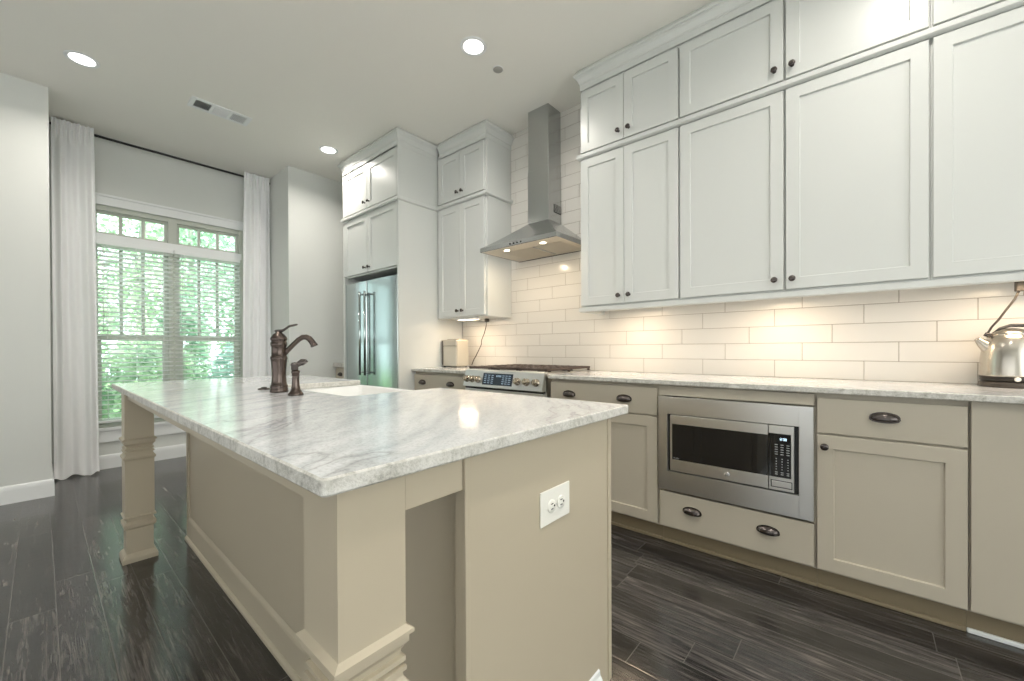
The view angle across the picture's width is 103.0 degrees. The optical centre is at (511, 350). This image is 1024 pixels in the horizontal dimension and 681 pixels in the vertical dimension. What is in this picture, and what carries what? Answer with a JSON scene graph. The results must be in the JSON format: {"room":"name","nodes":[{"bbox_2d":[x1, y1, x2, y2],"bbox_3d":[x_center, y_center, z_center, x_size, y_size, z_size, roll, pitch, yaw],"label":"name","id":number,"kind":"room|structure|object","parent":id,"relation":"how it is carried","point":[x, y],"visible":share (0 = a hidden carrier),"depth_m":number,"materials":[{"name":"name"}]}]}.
{"room":"kitchen","nodes":[
{"label":"kitchen","id":0,"kind":"room"},
{"bbox_2d":[0,72,51,486],"bbox_3d":[-4.650,-0.431,2.259,0.792,3.050,2.750,0,0,41],"label":"wall","id":1,"kind":"structure","parent":0,"point":[25,327],"depth_m":2.95,"materials":[{"name":"white paint"}]},
{"bbox_2d":[0,444,185,505],"bbox_3d":[-3.999,1.025,2.910,0.685,0.128,4.269,0,0,41],"label":"baseboard","id":2,"kind":"structure","parent":1,"relation":"attached to","point":[22,492],"depth_m":3.02,"materials":[{"name":"white paint"}]},
{"bbox_2d":[49,124,243,472],"bbox_3d":[-3.455,-0.444,4.157,0.120,3.050,1.685,0,0,41],"label":"wall","id":3,"kind":"structure","parent":0,"point":[124,171],"depth_m":4.02,"materials":[{"name":"white paint"}]},
{"bbox_2d":[49,121,269,184],"bbox_3d":[-3.363,-1.919,4.069,0.135,0.040,1.670,0,0,41],"label":"curtain rod","id":4,"kind":"object","parent":3,"relation":"attached to","point":[95,135],"visible":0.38,"depth_m":3.96,"materials":[{"name":"black metal"}]},
{"bbox_2d":[51,117,99,479],"bbox_3d":[-3.736,-0.438,3.486,0.084,3.038,0.270,0,0,41],"label":"curtain","id":5,"kind":"object","parent":4,"relation":"hanging from","point":[74,283],"visible":1,"depth_m":3.49,"materials":[{"name":"white fabric"}]},
{"bbox_2d":[243,172,270,376],"bbox_3d":[-2.837,-0.446,4.530,0.066,3.038,0.287,0,0,41],"label":"curtain","id":6,"kind":"object","parent":4,"relation":"hanging from","point":[256,219],"visible":0.66,"depth_m":4.54,"materials":[{"name":"white fabric"}]},
{"bbox_2d":[95,192,242,442],"bbox_3d":[-3.437,-0.300,4.136,0.135,2.272,1.335,0,0,41],"label":"window","id":7,"kind":"structure","parent":3,"relation":"in","point":[172,219],"depth_m":4.10,"materials":[{"name":"white paint"}]},
{"bbox_2d":[96,239,173,423],"bbox_3d":[-3.577,-0.176,3.879,0.058,1.667,0.550,0,0,41],"label":"window blind","id":8,"kind":"object","parent":7,"relation":"attached to","point":[131,247],"visible":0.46,"depth_m":3.86,"materials":[{"name":"white paint"}]},
{"bbox_2d":[173,250,240,379],"bbox_3d":[-3.207,-0.179,4.308,0.058,1.667,0.570,0,0,41],"label":"window blind","id":9,"kind":"object","parent":7,"relation":"attached to","point":[183,254],"visible":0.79,"depth_m":4.29,"materials":[{"name":"white paint"}]},
{"bbox_2d":[269,166,343,377],"bbox_3d":[-2.303,-0.453,5.009,0.752,3.050,1.111,0,0,41],"label":"wall","id":10,"kind":"structure","parent":0,"point":[306,208],"depth_m":4.54,"materials":[{"name":"white paint"}]},
{"bbox_2d":[0,0,713,182],"bbox_3d":[-0.774,-2.016,0.881,8.522,0.100,5.546,0,0,41],"label":"ceiling","id":11,"kind":"structure","parent":0,"point":[342,75],"depth_m":2.80,"materials":[{"name":"white paint"}]},
{"bbox_2d":[63,50,99,68],"bbox_3d":[-2.897,-1.961,2.743,0.174,0.008,0.174,0,0,41],"label":"recessed light","id":12,"kind":"object","parent":11,"relation":"in","point":[79,58],"visible":1,"depth_m":2.73,"materials":[{"name":"white paint"}]},
{"bbox_2d":[187,96,252,125],"bbox_3d":[-2.397,-1.965,3.349,0.175,0.011,0.412,0,0,41],"label":"ceiling vent","id":13,"kind":"object","parent":11,"relation":"in","point":[194,102],"visible":1,"depth_m":3.33,"materials":[{"name":"white metal"}]},
{"bbox_2d":[319,146,337,154],"bbox_3d":[-1.805,-1.971,4.001,0.174,0.008,0.174,0,0,41],"label":"recessed light","id":14,"kind":"object","parent":11,"relation":"in","point":[330,150],"visible":1,"depth_m":4.00,"materials":[{"name":"white paint"}]},
{"bbox_2d":[460,36,486,56],"bbox_3d":[-0.251,-1.972,2.642,0.174,0.008,0.174,0,0,41],"label":"recessed light","id":15,"kind":"object","parent":11,"relation":"in","point":[474,46],"visible":1,"depth_m":2.63,"materials":[{"name":"white paint"}]},
{"bbox_2d":[493,66,502,72],"bbox_3d":[-0.098,-1.972,2.856,0.074,0.010,0.074,0,0,41],"label":"sprinkler","id":16,"kind":"object","parent":11,"relation":"attached to","point":[497,69],"visible":1,"depth_m":2.85,"materials":[{"name":"grey"}]},
{"bbox_2d":[0,456,1023,680],"bbox_3d":[-0.712,1.134,0.852,8.392,0.100,5.546,0,0,41],"label":"floor","id":17,"kind":"structure","parent":0,"point":[70,609],"depth_m":1.64,"materials":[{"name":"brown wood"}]},
{"bbox_2d":[336,367,343,378],"bbox_3d":[-1.668,0.627,4.779,0.501,0.887,0.636,0,0,41],"label":"base cabinet","id":18,"kind":"object","parent":17,"relation":"on","point":[339,370],"visible":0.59,"depth_m":4.64,"materials":[{"name":"beige paint"}]},
{"bbox_2d":[333,363,343,366],"bbox_3d":[-1.669,0.160,4.778,0.505,0.046,0.636,0,0,41],"label":"countertop","id":19,"kind":"structure","parent":18,"relation":"on","point":[334,364],"depth_m":4.62,"materials":[{"name":"stone"}]},
{"bbox_2d":[119,393,611,680],"bbox_3d":[-0.871,0.638,1.685,2.406,0.887,0.878,0,0,41],"label":"kitchen island","id":20,"kind":"object","parent":17,"relation":"on","point":[495,565],"visible":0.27,"depth_m":0.93,"materials":[{"name":"beige paint"}]},
{"bbox_2d":[112,375,627,497],"bbox_3d":[-0.867,0.180,1.681,2.431,0.026,0.929,0,0,41],"label":"island countertop","id":21,"kind":"structure","parent":20,"relation":"on","point":[327,445],"depth_m":0.97,"materials":[{"name":"stone"}]},
{"bbox_2d":[258,387,269,389],"bbox_3d":[-1.074,0.162,1.763,0.048,0.012,0.048,0,0,41],"label":"switch","id":22,"kind":"object","parent":21,"relation":"on","point":[261,388],"visible":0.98,"depth_m":1.75,"materials":[{"name":"brown metal"}]},
{"bbox_2d":[269,324,317,392],"bbox_3d":[-0.892,0.028,1.668,0.180,0.278,0.068,0,0,-17],"label":"kitchen faucet","id":23,"kind":"object","parent":21,"relation":"on","point":[279,352],"visible":1,"depth_m":1.63,"materials":[{"name":"brown metal"}]},
{"bbox_2d":[288,359,307,395],"bbox_3d":[-0.810,0.099,1.537,0.058,0.137,0.066,0,0,41],"label":"sprayer","id":24,"kind":"object","parent":21,"relation":"on","point":[295,390],"visible":1,"depth_m":1.52,"materials":[{"name":"brown metal"}]},
{"bbox_2d":[301,385,410,395],"bbox_3d":[-0.728,0.316,1.885,0.755,0.246,0.490,0,0,41],"label":"sink","id":25,"kind":"object","parent":21,"relation":"in","point":[352,390],"visible":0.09,"depth_m":2.19,"materials":[{"name":"white ceramic"}]},
{"bbox_2d":[548,499,555,512],"bbox_3d":[0.096,0.375,0.982,0.003,0.032,0.032,0,0,41],"label":"socket","id":26,"kind":"object","parent":20,"relation":"attached to","point":[551,502],"depth_m":0.98,"materials":[{"name":"white plastic"}]},
{"bbox_2d":[540,481,568,528],"bbox_3d":[0.106,0.375,0.999,0.004,0.083,0.124,0,0,41],"label":"electrical outlet","id":27,"kind":"object","parent":20,"relation":"attached to","point":[554,495],"depth_m":0.99,"materials":[{"name":"white plastic"}]},
{"bbox_2d":[557,495,564,507],"bbox_3d":[0.122,0.375,1.011,0.003,0.032,0.032,0,0,41],"label":"socket","id":28,"kind":"object","parent":20,"relation":"attached to","point":[560,498],"depth_m":1.01,"materials":[{"name":"white plastic"}]},
{"bbox_2d":[346,275,397,387],"bbox_3d":[-1.171,0.192,4.184,0.940,1.758,0.788,0,0,41],"label":"refrigerator","id":29,"kind":"object","parent":17,"relation":"on","point":[371,305],"visible":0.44,"depth_m":3.87,"materials":[{"name":"grey metal"}]},
{"bbox_2d":[343,144,461,389],"bbox_3d":[-1.150,-0.401,4.216,1.010,2.945,0.784,0,0,41],"label":"tall cabinet","id":30,"kind":"object","parent":17,"relation":"on","point":[399,238],"visible":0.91,"depth_m":3.81,"materials":[{"name":"white paint"}]},
{"bbox_2d":[341,195,437,222],"bbox_3d":[-1.153,-1.364,4.213,1.043,0.042,0.762,0,0,41],"label":"trim","id":31,"kind":"structure","parent":30,"relation":"attached to","point":[398,197],"depth_m":3.80,"materials":[{"name":"white paint"}]},
{"bbox_2d":[337,119,513,175],"bbox_3d":[-0.905,-1.906,3.987,1.754,0.144,0.791,0,0,41],"label":"crown molding","id":32,"kind":"structure","parent":30,"relation":"attached to","point":[396,136],"depth_m":3.71,"materials":[{"name":"white paint"}]},
{"bbox_2d":[414,371,465,389],"bbox_3d":[-0.432,0.627,3.712,0.732,0.887,0.636,0,0,41],"label":"base cabinet","id":33,"kind":"object","parent":17,"relation":"on","point":[423,380],"visible":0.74,"depth_m":3.51,"materials":[{"name":"beige paint"}]},
{"bbox_2d":[411,366,475,373],"bbox_3d":[-0.433,0.169,3.712,0.730,0.026,0.636,0,0,41],"label":"countertop","id":34,"kind":"structure","parent":33,"relation":"on","point":[459,370],"depth_m":3.56,"materials":[{"name":"stone"}]},
{"bbox_2d":[442,339,467,366],"bbox_3d":[-0.552,0.021,3.951,0.209,0.270,0.169,0,0,41],"label":"countertop appliance","id":35,"kind":"object","parent":34,"relation":"on","point":[454,351],"visible":1,"depth_m":3.89,"materials":[{"name":"white plastic"}]},
{"bbox_2d":[463,364,590,397],"bbox_3d":[0.108,0.595,3.180,0.768,0.952,0.712,0,0,41],"label":"gas range","id":36,"kind":"object","parent":17,"relation":"on","point":[518,379],"visible":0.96,"depth_m":2.94,"materials":[{"name":"silver metal"}]},
{"bbox_2d":[500,369,590,374],"bbox_3d":[0.134,0.159,3.210,0.760,0.012,0.624,0,0,41],"label":"cooktop","id":37,"kind":"object","parent":36,"relation":"in","point":[502,371],"depth_m":2.89,"materials":[{"name":"silver metal"}]},
{"bbox_2d":[551,379,663,539],"bbox_3d":[0.723,0.627,2.715,0.736,0.887,0.636,0,0,41],"label":"base cabinet","id":38,"kind":"object","parent":17,"relation":"on","point":[635,492],"visible":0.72,"depth_m":2.37,"materials":[{"name":"beige paint"}]},
{"bbox_2d":[660,385,816,585],"bbox_3d":[1.268,0.626,2.247,0.698,0.887,0.632,0,0,41],"label":"base cabinet","id":39,"kind":"object","parent":17,"relation":"on","point":[785,546],"visible":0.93,"depth_m":2.00,"materials":[{"name":"beige paint"}]},
{"bbox_2d":[658,396,813,521],"bbox_3d":[1.196,0.501,2.168,0.690,0.507,0.408,0,0,41],"label":"microwave oven","id":40,"kind":"object","parent":39,"relation":"in","point":[759,456],"visible":1,"depth_m":1.98,"materials":[{"name":"silver metal"}]},
{"bbox_2d":[816,393,968,631],"bbox_3d":[1.704,0.626,1.868,0.456,0.887,0.636,0,0,41],"label":"base cabinet","id":41,"kind":"object","parent":17,"relation":"on","point":[892,473],"visible":0.97,"depth_m":1.64,"materials":[{"name":"beige paint"}]},
{"bbox_2d":[966,401,1023,648],"bbox_3d":[2.267,0.626,1.403,1.002,0.887,0.606,0,0,41],"label":"base cabinet","id":42,"kind":"object","parent":17,"relation":"on","point":[995,612],"visible":0.69,"depth_m":1.46,"materials":[{"name":"beige paint"}]},
{"bbox_2d":[548,371,1023,403],"bbox_3d":[1.442,0.170,1.895,2.892,0.026,0.936,0,0,41],"label":"countertop","id":43,"kind":"structure","parent":42,"relation":"on","point":[902,389],"depth_m":1.92,"materials":[{"name":"stone"}]},
{"bbox_2d":[974,324,1023,388],"bbox_3d":[2.132,0.020,1.727,0.180,0.270,0.202,0,0,-26],"label":"electric kettle","id":44,"kind":"object","parent":43,"relation":"on","point":[1001,362],"visible":1,"depth_m":1.71,"materials":[{"name":"silver metal"}]},
{"bbox_2d":[987,281,1023,337],"bbox_3d":[2.177,-0.081,1.768,0.082,0.451,0.166,0,0,10],"label":"power cord","id":45,"kind":"object","parent":44,"relation":"attached to","point":[1018,286],"visible":0.59,"depth_m":1.75,"materials":[{"name":"grey plastic"}]},
{"bbox_3d":[1.018,-0.457,2.957,8.522,3.050,0.120,0,0,41],"label":"wall","id":46,"kind":"structure","parent":0,"visible":0},
{"bbox_2d":[436,137,512,320],"bbox_3d":[-0.370,-1.090,3.815,0.690,1.570,0.363,0,0,41],"label":"upper cabinet","id":47,"kind":"object","parent":46,"relation":"attached to","point":[471,283],"depth_m":3.65,"materials":[{"name":"white paint"}]},
{"bbox_2d":[456,317,480,320],"bbox_3d":[-0.407,-0.295,3.783,0.240,0.018,0.090,0,0,41],"label":"light","id":48,"kind":"object","parent":47,"relation":"attached to","point":[469,318],"visible":1,"depth_m":3.73,"materials":[{"name":"white paint"}]},
{"bbox_2d":[471,319,488,364],"bbox_3d":[-0.320,-0.082,3.955,0.033,0.447,0.281,0,0,-42],"label":"power cord","id":49,"kind":"object","parent":47,"relation":"hanging from","point":[486,320],"visible":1,"depth_m":3.91,"materials":[{"name":"grey plastic"}]},
{"bbox_2d":[480,103,580,261],"bbox_3d":[0.183,-1.387,3.247,0.747,1.184,0.499,0,0,41],"label":"range hood","id":50,"kind":"object","parent":46,"relation":"attached to","point":[544,236],"visible":1,"depth_m":3.29,"materials":[{"name":"silver metal"}]},
{"bbox_2d":[554,204,560,214],"bbox_3d":[0.373,-1.160,3.340,0.002,0.067,0.102,0,0,41],"label":"vent","id":51,"kind":"object","parent":50,"relation":"attached to","point":[557,207],"depth_m":3.34,"materials":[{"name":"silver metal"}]},
{"bbox_2d":[580,44,680,307],"bbox_3d":[0.840,-1.091,2.771,0.680,1.570,0.362,0,0,41],"label":"upper cabinet","id":52,"kind":"object","parent":46,"relation":"attached to","point":[630,193],"visible":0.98,"depth_m":2.63,"materials":[{"name":"white paint"}]},
{"bbox_2d":[573,0,770,92],"bbox_3d":[1.422,-1.908,2.262,2.302,0.144,0.362,0,0,41],"label":"crown molding","id":53,"kind":"structure","parent":52,"relation":"attached to","point":[715,13],"depth_m":2.47,"materials":[{"name":"white paint"}]},
{"bbox_2d":[576,0,1023,161],"bbox_3d":[1.434,-1.366,2.265,2.286,0.042,0.348,0,0,41],"label":"trim","id":54,"kind":"structure","parent":52,"relation":"attached to","point":[1007,5],"depth_m":1.96,"materials":[{"name":"white paint"}]},
{"bbox_2d":[579,273,1023,314],"bbox_3d":[1.447,-0.290,2.271,2.276,0.032,0.334,0,0,41],"label":"light rail molding","id":55,"kind":"structure","parent":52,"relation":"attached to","point":[1015,277],"depth_m":1.97,"materials":[{"name":"white paint"}]},
{"bbox_2d":[680,0,784,299],"bbox_3d":[1.297,-1.091,2.376,0.528,1.570,0.362,0,0,41],"label":"upper cabinet","id":56,"kind":"object","parent":46,"relation":"attached to","point":[732,160],"visible":0.92,"depth_m":2.25,"materials":[{"name":"white paint"}]},
{"bbox_2d":[463,103,1023,383],"bbox_3d":[1.278,-0.914,2.643,4.718,2.136,0.010,0,0,41],"label":"backsplash","id":57,"kind":"structure","parent":46,"relation":"attached to","point":[923,334],"depth_m":2.57,"materials":[{"name":"white tile"}]},
{"bbox_2d":[785,0,929,291],"bbox_3d":[1.696,-1.091,2.031,0.524,1.570,0.362,0,0,41],"label":"upper cabinet","id":58,"kind":"object","parent":46,"relation":"attached to","point":[857,137],"visible":0.98,"depth_m":1.91,"materials":[{"name":"white paint"}]},
{"bbox_2d":[930,0,1023,279],"bbox_3d":[2.096,-1.091,1.687,0.530,1.570,0.362,0,0,41],"label":"upper cabinet","id":59,"kind":"object","parent":46,"relation":"attached to","point":[977,68],"visible":0.82,"depth_m":1.67,"materials":[{"name":"white paint"}]},
{"label":"outside","id":60,"kind":"structure","parent":0,"visible":0},
{"bbox_2d":[102,381,136,418],"bbox_3d":[-12.767,1.633,12.352,24.528,0.100,30.000,0,0,41],"label":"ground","id":61,"kind":"structure","parent":60,"point":[115,410],"depth_m":10.96,"materials":[{"name":"green plant"}]},
{"bbox_2d":[97,227,127,351],"bbox_3d":[-6.798,-1.475,6.584,1.883,6.231,2.085,0,0,41],"label":"tree","id":62,"kind":"object","parent":61,"relation":"on","point":[99,262],"visible":0.03,"depth_m":6.61,"materials":[{"name":"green plant"}]},
{"bbox_2d":[97,215,196,369],"bbox_3d":[-8.276,-1.878,9.039,2.571,7.023,2.531,0,0,10],"label":"tree","id":63,"kind":"object","parent":61,"relation":"on","point":[128,221],"visible":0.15,"depth_m":8.92,"materials":[{"name":"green plant"}]},
{"bbox_2d":[102,328,195,417],"bbox_3d":[-4.911,0.642,5.489,1.142,1.925,1.134,0,0,41],"label":"shrub","id":64,"kind":"object","parent":61,"relation":"on","point":[146,329],"visible":0.29,"depth_m":5.22,"materials":[{"name":"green plant"}]},
{"bbox_2d":[150,292,213,379],"bbox_3d":[-5.454,0.314,6.697,0.902,2.572,0.922,0,0,41],"label":"shrub","id":65,"kind":"object","parent":61,"relation":"on","point":[187,301],"visible":0.19,"depth_m":6.68,"materials":[{"name":"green plant"}]},
{"bbox_2d":[136,223,234,372],"bbox_3d":[-10.207,-3.566,12.739,3.178,10.375,3.071,0,0,-2],"label":"tree","id":66,"kind":"object","parent":61,"relation":"on","point":[209,236],"visible":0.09,"depth_m":12.64,"materials":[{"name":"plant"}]},
{"bbox_2d":[187,233,234,353],"bbox_3d":[-5.391,-1.550,8.345,1.881,6.351,1.943,0,0,-18],"label":"tree","id":67,"kind":"object","parent":61,"relation":"on","point":[221,238],"visible":0.05,"depth_m":8.03,"materials":[{"name":"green plant"}]},
{"bbox_2d":[207,343,233,378],"bbox_3d":[-4.059,0.685,6.286,1.146,1.824,1.125,0,0,41],"label":"shrub","id":68,"kind":"object","parent":61,"relation":"on","point":[226,350],"visible":0.06,"depth_m":6.02,"materials":[{"name":"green plant"}]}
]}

